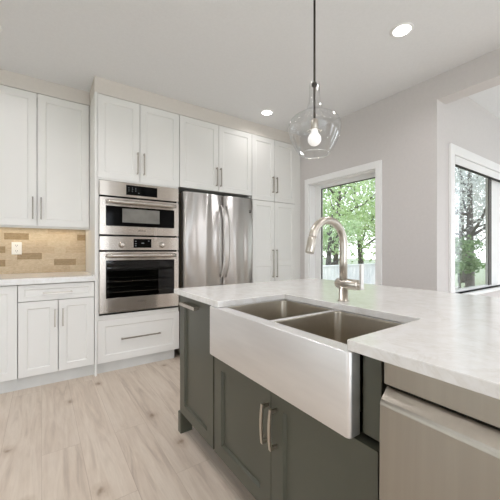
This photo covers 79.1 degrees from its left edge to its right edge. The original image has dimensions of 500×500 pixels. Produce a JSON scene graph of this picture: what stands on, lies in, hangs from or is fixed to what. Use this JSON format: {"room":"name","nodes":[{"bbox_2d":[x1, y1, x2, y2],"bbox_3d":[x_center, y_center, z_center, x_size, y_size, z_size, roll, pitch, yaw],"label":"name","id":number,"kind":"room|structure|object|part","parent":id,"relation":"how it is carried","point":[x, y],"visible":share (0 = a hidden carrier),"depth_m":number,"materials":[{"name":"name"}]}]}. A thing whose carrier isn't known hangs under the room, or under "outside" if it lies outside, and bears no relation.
{"room":"kitchen","nodes":[
{"label":"kitchen","id":0,"kind":"room"},
{"bbox_2d":[0,349,255,499],"bbox_3d":[1.151,1.200,0.973,8.500,0.100,7.600,0,0,-35],"label":"floor","id":1,"kind":"structure","parent":0,"point":[111,435],"depth_m":1.78,"materials":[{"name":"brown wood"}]},
{"bbox_2d":[0,285,17,393],"bbox_3d":[-2.248,0.716,2.582,0.459,0.868,0.711,0,0,-35],"label":"base cabinet","id":2,"kind":"object","parent":1,"relation":"on","point":[8,294],"visible":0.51,"depth_m":2.42,"materials":[{"name":"white paint"}]},
{"bbox_2d":[18,281,93,389],"bbox_3d":[-1.829,0.716,2.870,0.556,0.868,0.711,0,0,-35],"label":"base cabinet","id":3,"kind":"object","parent":1,"relation":"on","point":[56,320],"visible":0.94,"depth_m":2.59,"materials":[{"name":"white paint"}]},
{"bbox_3d":[-1.774,0.734,2.543,0.272,0.612,0.042,0,0,-34],"label":"door","id":4,"kind":"part","parent":3,"relation":"part of","materials":[{"name":"white paint"}]},
{"bbox_2d":[0,271,94,285],"bbox_3d":[-2.034,0.257,2.736,1.046,0.050,0.704,0,0,-35],"label":"countertop","id":5,"kind":"structure","parent":3,"relation":"on","point":[79,276],"depth_m":2.64,"materials":[{"name":"white stone"}]},
{"bbox_3d":[-1.659,0.577,2.576,0.011,0.150,0.034,0,0,-34],"label":"handle","id":6,"kind":"part","parent":3,"relation":"part of","materials":[{"name":"silver metal"}]},
{"bbox_3d":[-1.659,0.356,2.622,0.550,0.134,0.042,0,0,-34],"label":"drawer","id":7,"kind":"part","parent":3,"relation":"part of","materials":[{"name":"white paint"}]},
{"bbox_3d":[-1.642,0.360,2.588,0.215,0.011,0.034,0,0,-34],"label":"handle","id":8,"kind":"part","parent":3,"relation":"part of","materials":[{"name":"silver metal"}]},
{"bbox_3d":[-1.611,0.577,2.609,0.011,0.150,0.034,0,0,-34],"label":"handle","id":9,"kind":"part","parent":3,"relation":"part of","materials":[{"name":"silver metal"}]},
{"bbox_3d":[-1.546,0.734,2.700,0.272,0.612,0.042,0,0,-34],"label":"door","id":10,"kind":"part","parent":3,"relation":"part of","materials":[{"name":"white paint"}]},
{"bbox_2d":[86,92,178,375],"bbox_3d":[-1.269,-0.146,3.262,0.810,2.592,0.723,0,0,-35],"label":"tall cabinet","id":11,"kind":"object","parent":1,"relation":"on","point":[130,142],"visible":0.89,"depth_m":2.96,"materials":[{"name":"white paint"}]},
{"bbox_3d":[-1.601,-0.146,3.047,0.019,2.592,0.701,0,0,-34],"label":"panel","id":12,"kind":"part","parent":11,"relation":"part of","materials":[{"name":"white paint"}]},
{"bbox_3d":[-1.255,-1.053,2.900,0.377,0.770,0.042,0,0,-34],"label":"door","id":13,"kind":"part","parent":11,"relation":"part of","materials":[{"name":"white paint"}]},
{"bbox_3d":[-1.088,0.849,3.015,0.784,0.395,0.042,0,0,-34],"label":"drawer","id":14,"kind":"part","parent":11,"relation":"part of","materials":[{"name":"white paint"}]},
{"bbox_3d":[-1.098,-0.845,2.962,0.011,0.210,0.034,0,0,-34],"label":"handle","id":15,"kind":"part","parent":11,"relation":"part of","materials":[{"name":"silver metal"}]},
{"bbox_2d":[99,180,178,315],"bbox_3d":[-1.207,-0.020,3.186,0.753,1.244,0.642,0,0,-35],"label":"wall oven","id":16,"kind":"object","parent":11,"relation":"in","point":[139,224],"visible":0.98,"depth_m":3.01,"materials":[{"name":"metal"}]},
{"bbox_3d":[-1.203,-0.050,2.854,0.058,0.058,0.034,0,0,-34],"label":"knob","id":17,"kind":"part","parent":16,"relation":"part of","materials":[{"name":"silver metal"}]},
{"bbox_3d":[-1.069,-0.317,2.985,0.753,0.346,0.030,0,0,-34],"label":"microwave door","id":18,"kind":"part","parent":16,"relation":"part of","materials":[{"name":"silver metal"}]},
{"bbox_3d":[-1.069,-0.064,2.985,0.753,0.129,0.030,0,0,-34],"label":"control panel","id":19,"kind":"part","parent":16,"relation":"part of","materials":[{"name":"silver metal"}]},
{"bbox_3d":[-1.069,-0.574,2.985,0.753,0.136,0.030,0,0,-34],"label":"control panel","id":20,"kind":"part","parent":16,"relation":"part of","materials":[{"name":"silver metal"}]},
{"bbox_3d":[-1.039,-0.448,2.951,0.652,0.036,0.064,0,0,-34],"label":"handle","id":21,"kind":"part","parent":16,"relation":"part of","materials":[{"name":"silver metal"}]},
{"bbox_3d":[-1.067,0.843,2.983,0.375,0.011,0.034,0,0,-34],"label":"handle","id":22,"kind":"part","parent":11,"relation":"part of","materials":[{"name":"silver metal"}]},
{"bbox_3d":[-0.930,-1.053,3.123,0.402,0.770,0.042,0,0,-34],"label":"door","id":23,"kind":"part","parent":11,"relation":"part of","materials":[{"name":"white paint"}]},
{"bbox_2d":[178,295,213,448],"bbox_3d":[-0.080,0.713,1.904,0.655,0.874,0.468,0,0,-35],"label":"base cabinet","id":24,"kind":"object","parent":1,"relation":"on","point":[196,410],"visible":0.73,"depth_m":1.74,"materials":[{"name":"grey paint"}]},
{"bbox_3d":[-0.353,0.324,1.754,0.035,0.018,0.210,0,0,-34],"label":"handle","id":25,"kind":"part","parent":24,"relation":"part of","materials":[{"name":"silver metal"}]},
{"bbox_2d":[175,191,252,352],"bbox_3d":[-0.500,0.258,3.685,0.898,1.785,0.840,0,0,-35],"label":"refrigerator","id":26,"kind":"object","parent":1,"relation":"on","point":[215,236],"visible":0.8,"depth_m":3.35,"materials":[{"name":"metal"}]},
{"bbox_3d":[-0.515,-0.084,3.330,0.471,1.068,0.077,0,0,-34],"label":"door","id":27,"kind":"part","parent":26,"relation":"part of","materials":[{"name":"silver metal"}]},
{"bbox_3d":[-0.303,-0.095,3.381,0.025,0.818,0.116,0,0,-34],"label":"handle","id":28,"kind":"part","parent":26,"relation":"part of","materials":[{"name":"silver metal"}]},
{"bbox_3d":[-0.246,-0.095,3.421,0.025,0.818,0.116,0,0,-34],"label":"handle","id":29,"kind":"part","parent":26,"relation":"part of","materials":[{"name":"silver metal"}]},
{"bbox_3d":[-0.143,-0.084,3.586,0.421,1.068,0.077,0,0,-34],"label":"door","id":30,"kind":"part","parent":26,"relation":"part of","materials":[{"name":"silver metal"}]},
{"bbox_2d":[250,134,299,282],"bbox_3d":[0.178,-0.145,4.257,0.822,2.591,0.723,0,0,-35],"label":"pantry cabinet","id":31,"kind":"object","parent":1,"relation":"on","point":[275,196],"visible":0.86,"depth_m":3.96,"materials":[{"name":"white paint"}]},
{"bbox_3d":[0.162,-1.035,3.874,0.354,0.806,0.042,0,0,-34],"label":"door","id":32,"kind":"part","parent":31,"relation":"part of","materials":[{"name":"white paint"}]},
{"bbox_3d":[0.162,0.210,3.874,0.354,1.672,0.042,0,0,-34],"label":"door","id":33,"kind":"part","parent":31,"relation":"part of","materials":[{"name":"white paint"}]},
{"bbox_3d":[0.302,0.175,3.925,0.011,0.360,0.034,0,0,-34],"label":"handle","id":34,"kind":"part","parent":31,"relation":"part of","materials":[{"name":"silver metal"}]},
{"bbox_3d":[0.302,-0.845,3.925,0.011,0.205,0.034,0,0,-34],"label":"handle","id":35,"kind":"part","parent":31,"relation":"part of","materials":[{"name":"silver metal"}]},
{"bbox_3d":[0.458,0.210,4.078,0.356,1.672,0.042,0,0,-34],"label":"door","id":36,"kind":"part","parent":31,"relation":"part of","materials":[{"name":"white paint"}]},
{"bbox_3d":[0.458,-1.035,4.078,0.356,0.806,0.042,0,0,-34],"label":"door","id":37,"kind":"part","parent":31,"relation":"part of","materials":[{"name":"white paint"}]},
{"bbox_2d":[214,355,389,499],"bbox_3d":[0.309,0.713,1.335,0.658,0.874,0.931,0,0,-35],"label":"base cabinet","id":38,"kind":"object","parent":1,"relation":"on","point":[275,449],"visible":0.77,"depth_m":1.09,"materials":[{"name":"grey paint"}]},
{"bbox_3d":[-0.033,0.772,1.357,0.042,0.492,0.458,0,0,-34],"label":"door","id":39,"kind":"part","parent":38,"relation":"part of","materials":[{"name":"grey paint"}]},
{"bbox_3d":[0.054,0.662,1.159,0.038,0.150,0.013,0,0,-34],"label":"handle","id":40,"kind":"part","parent":38,"relation":"part of","materials":[{"name":"silver metal"}]},
{"bbox_3d":[0.083,0.662,1.117,0.038,0.150,0.013,0,0,-34],"label":"handle","id":41,"kind":"part","parent":38,"relation":"part of","materials":[{"name":"silver metal"}]},
{"bbox_3d":[0.224,0.772,0.983,0.042,0.492,0.444,0,0,-34],"label":"door","id":42,"kind":"part","parent":38,"relation":"part of","materials":[{"name":"grey paint"}]},
{"bbox_2d":[174,278,499,399],"bbox_3d":[0.645,0.260,1.388,1.255,0.030,2.158,0,0,-35],"label":"countertop","id":43,"kind":"structure","parent":38,"relation":"on","point":[452,338],"depth_m":1.08,"materials":[{"name":"white stone"}]},
{"bbox_2d":[210,299,404,438],"bbox_3d":[0.225,0.395,1.290,0.468,0.236,0.832,0,0,-35],"label":"sink","id":44,"kind":"object","parent":43,"relation":"in","point":[298,352],"visible":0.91,"depth_m":1.09,"materials":[{"name":"silver metal"}]},
{"bbox_3d":[0.131,0.394,1.451,0.384,0.227,0.340,0,0,-34],"label":"bowl","id":45,"kind":"part","parent":44,"relation":"part of","materials":[{"name":"silver metal"}]},
{"bbox_3d":[0.346,0.394,1.139,0.384,0.227,0.362,0,0,-34],"label":"bowl","id":46,"kind":"part","parent":44,"relation":"part of","materials":[{"name":"silver metal"}]},
{"bbox_2d":[305,216,363,301],"bbox_3d":[0.380,0.045,1.370,0.275,0.400,0.144,0,0,-35],"label":"faucet","id":47,"kind":"object","parent":43,"relation":"on","point":[342,282],"visible":1,"depth_m":1.42,"materials":[{"name":"silver metal"}]},
{"bbox_3d":[0.364,-0.003,1.403,0.248,0.306,0.037,0,0,-34],"label":"spout","id":48,"kind":"part","parent":47,"relation":"part of","materials":[{"name":"silver metal"}]},
{"bbox_3d":[0.508,0.123,1.379,0.018,0.118,0.014,0,0,-34],"label":"lever","id":49,"kind":"part","parent":47,"relation":"part of","materials":[{"name":"silver metal"}]},
{"bbox_2d":[379,362,499,499],"bbox_3d":[0.737,0.715,0.686,0.608,0.871,0.585,0,0,-35],"label":"dishwasher","id":50,"kind":"object","parent":1,"relation":"on","point":[440,440],"visible":0.69,"depth_m":0.66,"materials":[{"name":"silver metal"}]},
{"bbox_3d":[0.520,0.308,0.536,0.036,0.059,0.585,0,0,-34],"label":"control panel","id":51,"kind":"part","parent":50,"relation":"part of","materials":[{"name":"silver metal"}]},
{"bbox_2d":[0,0,499,135],"bbox_3d":[1.151,-1.650,0.973,8.500,0.120,7.600,0,0,-35],"label":"ceiling","id":52,"kind":"structure","parent":0,"point":[242,59],"depth_m":2.39,"materials":[{"name":"paint"}]},
{"bbox_2d":[0,69,89,105],"bbox_3d":[-2.947,-1.522,2.343,2.997,0.135,0.340,0,0,-35],"label":"trim","id":53,"kind":"structure","parent":52,"relation":"attached to","point":[7,78],"depth_m":2.83,"materials":[{"name":"paint"}]},
{"bbox_2d":[260,109,273,115],"bbox_3d":[0.196,-1.587,3.503,0.156,0.006,0.156,0,0,-35],"label":"recessed light","id":54,"kind":"object","parent":52,"relation":"in","point":[266,112],"visible":1,"depth_m":3.50,"materials":[{"name":"white paint"}]},
{"bbox_2d":[288,0,341,158],"bbox_3d":[0.373,-1.071,1.752,0.300,1.038,0.300,0,0,-35],"label":"pendant lamp","id":55,"kind":"object","parent":52,"relation":"hanging from","point":[314,139],"visible":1,"depth_m":1.75,"materials":[{"name":"clear glass"}]},
{"bbox_2d":[311,118,317,129],"bbox_3d":[0.373,-0.727,1.752,0.040,0.057,0.040,0,0,-34],"label":"socket","id":56,"kind":"object","parent":55,"relation":"attached to","point":[314,122],"depth_m":1.74,"materials":[{"name":"silver metal"}]},
{"bbox_3d":[0.373,-1.160,1.752,0.013,0.820,0.013,0,0,-34],"label":"rod","id":57,"kind":"part","parent":55,"relation":"part of","materials":[{"name":"silver metal"}]},
{"bbox_3d":[0.373,-0.651,1.752,0.077,0.098,0.077,0,0,-34],"label":"bulb","id":58,"kind":"part","parent":55,"relation":"part of","materials":[{"name":"white glass"}]},
{"bbox_3d":[0.373,-0.759,1.752,0.300,0.411,0.300,0,0,-34],"label":"lamp shade","id":59,"kind":"part","parent":55,"relation":"part of","materials":[{"name":"clear glass"}]},
{"bbox_2d":[390,22,413,37],"bbox_3d":[1.099,-1.587,2.190,0.156,0.006,0.156,0,0,-35],"label":"recessed light","id":60,"kind":"object","parent":52,"relation":"in","point":[403,29],"visible":1,"depth_m":2.18,"materials":[{"name":"white paint"}]},
{"bbox_2d":[300,48,499,291],"bbox_3d":[2.441,-0.220,1.842,0.170,2.740,7.270,0,0,-35],"label":"wall","id":61,"kind":"structure","parent":0,"point":[405,130],"depth_m":2.98,"materials":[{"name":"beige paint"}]},
{"bbox_2d":[89,76,299,145],"bbox_3d":[-0.552,-1.516,3.776,2.573,0.148,0.690,0,0,-35],"label":"trim","id":62,"kind":"structure","parent":61,"relation":"attached to","point":[100,85],"depth_m":3.25,"materials":[{"name":"paint"}]},
{"bbox_2d":[305,160,381,284],"bbox_3d":[1.141,0.098,3.716,0.190,2.104,1.132,0,0,-35],"label":"window","id":63,"kind":"structure","parent":61,"relation":"in","point":[313,192],"depth_m":3.84,"materials":[{"name":"white paint"}]},
{"bbox_3d":[1.182,0.096,3.744,0.050,1.924,0.968,0,0,-34],"label":"sash","id":64,"kind":"part","parent":63,"relation":"part of","materials":[{"name":"clear glass"}]},
{"bbox_2d":[391,386,499,428],"bbox_3d":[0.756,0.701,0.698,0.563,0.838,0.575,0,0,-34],"label":"handle","id":65,"kind":"object","parent":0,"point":[397,390],"depth_m":0.67,"materials":[{"name":"silver metal"}]},
{"bbox_2d":[445,97,499,297],"bbox_3d":[2.872,-0.220,3.669,2.610,2.740,0.170,0,0,-35],"label":"wall","id":66,"kind":"structure","parent":0,"point":[469,126],"depth_m":3.16,"materials":[{"name":"beige paint"}]},
{"bbox_2d":[449,143,499,294],"bbox_3d":[2.773,-0.275,3.540,2.200,1.490,0.170,0,0,-35],"label":"window","id":67,"kind":"structure","parent":66,"relation":"in","point":[492,188],"depth_m":3.63,"materials":[{"name":"white paint"}]},
{"bbox_2d":[455,156,499,181],"bbox_3d":[2.790,-0.883,3.537,1.934,0.090,0.055,0,0,-35],"label":"roller blind","id":68,"kind":"object","parent":67,"relation":"attached to","point":[461,163],"visible":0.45,"depth_m":3.28,"materials":[{"name":"white fabric"}]},
{"bbox_3d":[2.778,0.455,3.532,2.200,0.030,0.150,0,0,-34],"label":"sill","id":69,"kind":"part","parent":67,"relation":"part of","materials":[{"name":"white paint"}]},
{"bbox_3d":[-2.025,-0.220,3.274,5.870,2.740,0.150,0,0,-34],"label":"wall","id":70,"kind":"structure","parent":0,"visible":0},
{"bbox_2d":[12,242,21,254],"bbox_3d":[-2.293,-0.017,2.979,0.080,0.122,0.010,0,0,-35],"label":"wall outlet","id":71,"kind":"object","parent":70,"relation":"attached to","point":[16,246],"visible":1,"depth_m":2.98,"materials":[{"name":"white plastic"}]},
{"bbox_2d":[0,227,85,273],"bbox_3d":[-2.422,0.006,2.903,1.497,0.452,0.012,0,0,-35],"label":"backsplash","id":72,"kind":"structure","parent":70,"relation":"attached to","point":[43,250],"depth_m":3.10,"materials":[{"name":"beige tile"}]},
{"bbox_2d":[0,85,88,229],"bbox_3d":[-2.057,-0.830,2.928,0.866,1.250,0.360,0,0,-35],"label":"upper cabinet","id":73,"kind":"object","parent":70,"relation":"attached to","point":[44,140],"visible":1,"depth_m":2.83,"materials":[{"name":"white paint"}]},
{"bbox_3d":[-2.163,-0.836,2.701,0.429,1.228,0.042,0,0,-34],"label":"door","id":74,"kind":"part","parent":73,"relation":"part of","materials":[{"name":"white paint"}]},
{"bbox_3d":[-1.938,-0.385,2.811,0.011,0.205,0.032,0,0,-34],"label":"handle","id":75,"kind":"part","parent":73,"relation":"part of","materials":[{"name":"silver metal"}]},
{"bbox_3d":[-1.807,-0.836,2.945,0.425,1.228,0.042,0,0,-34],"label":"door","id":76,"kind":"part","parent":73,"relation":"part of","materials":[{"name":"white paint"}]},
{"bbox_2d":[178,115,251,197],"bbox_3d":[-0.548,-1.058,3.758,0.940,0.767,0.723,0,0,-35],"label":"upper cabinet","id":77,"kind":"object","parent":70,"relation":"attached to","point":[215,159],"visible":0.84,"depth_m":3.46,"materials":[{"name":"white paint"}]},
{"bbox_3d":[-0.566,-1.056,3.374,0.468,0.764,0.042,0,0,-34],"label":"door","id":78,"kind":"part","parent":77,"relation":"part of","materials":[{"name":"white paint"}]},
{"bbox_3d":[-0.179,-1.056,3.640,0.461,0.764,0.042,0,0,-34],"label":"door","id":79,"kind":"part","parent":77,"relation":"part of","materials":[{"name":"white paint"}]},
{"label":"outside","id":80,"kind":"structure","parent":0,"visible":0},
{"bbox_2d":[323,258,484,287],"bbox_3d":[0.517,1.625,12.489,75.000,0.150,70.000,0,0,-35],"label":"ground","id":81,"kind":"structure","parent":80,"point":[480,276],"depth_m":19.17,"materials":[{"name":"green plant"}]},
{"bbox_2d":[323,211,373,264],"bbox_3d":[2.779,0.109,10.370,2.310,2.890,2.576,0,0,-35],"label":"leafy tree","id":82,"kind":"object","parent":81,"relation":"on","point":[328,234],"visible":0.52,"depth_m":10.03,"materials":[{"name":"green plant"}]},
{"bbox_2d":[323,178,374,264],"bbox_3d":[3.252,-2.037,12.276,7.777,7.277,6.984,0,0,10],"label":"leafy tree","id":83,"kind":"object","parent":81,"relation":"on","point":[337,196],"visible":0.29,"depth_m":11.52,"materials":[{"name":"green plant"}]},
{"bbox_2d":[323,263,374,284],"bbox_3d":[3.139,1.000,9.493,9.128,1.100,0.130,0,0,-35],"label":"fence","id":84,"kind":"object","parent":81,"relation":"on","point":[330,272],"visible":0.09,"depth_m":9.48,"materials":[{"name":"white wood"}]},
{"bbox_2d":[323,181,374,263],"bbox_3d":[5.588,-2.131,15.055,7.821,7.373,7.415,0,0,39],"label":"leafy tree","id":85,"kind":"object","parent":81,"relation":"on","point":[359,246],"visible":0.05,"depth_m":14.81,"materials":[{"name":"green plant"}]},
{"bbox_2d":[344,167,484,286],"bbox_3d":[6.122,-1.741,8.477,5.936,6.582,6.197,0,0,-15],"label":"tree","id":86,"kind":"object","parent":81,"relation":"on","point":[467,184],"visible":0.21,"depth_m":8.69,"materials":[{"name":"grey plant"}]},
{"bbox_2d":[455,235,484,288],"bbox_3d":[5.564,0.566,8.094,1.463,1.968,1.636,0,0,6],"label":"shrub","id":87,"kind":"object","parent":81,"relation":"on","point":[463,264],"visible":0.73,"depth_m":7.82,"materials":[{"name":"green plant"}]},
{"bbox_2d":[455,168,484,282],"bbox_3d":[10.041,-2.391,13.846,7.921,7.882,8.221,0,0,29],"label":"tree","id":88,"kind":"object","parent":81,"relation":"on","point":[463,228],"visible":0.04,"depth_m":14.31,"materials":[{"name":"grey plant"}]}
]}

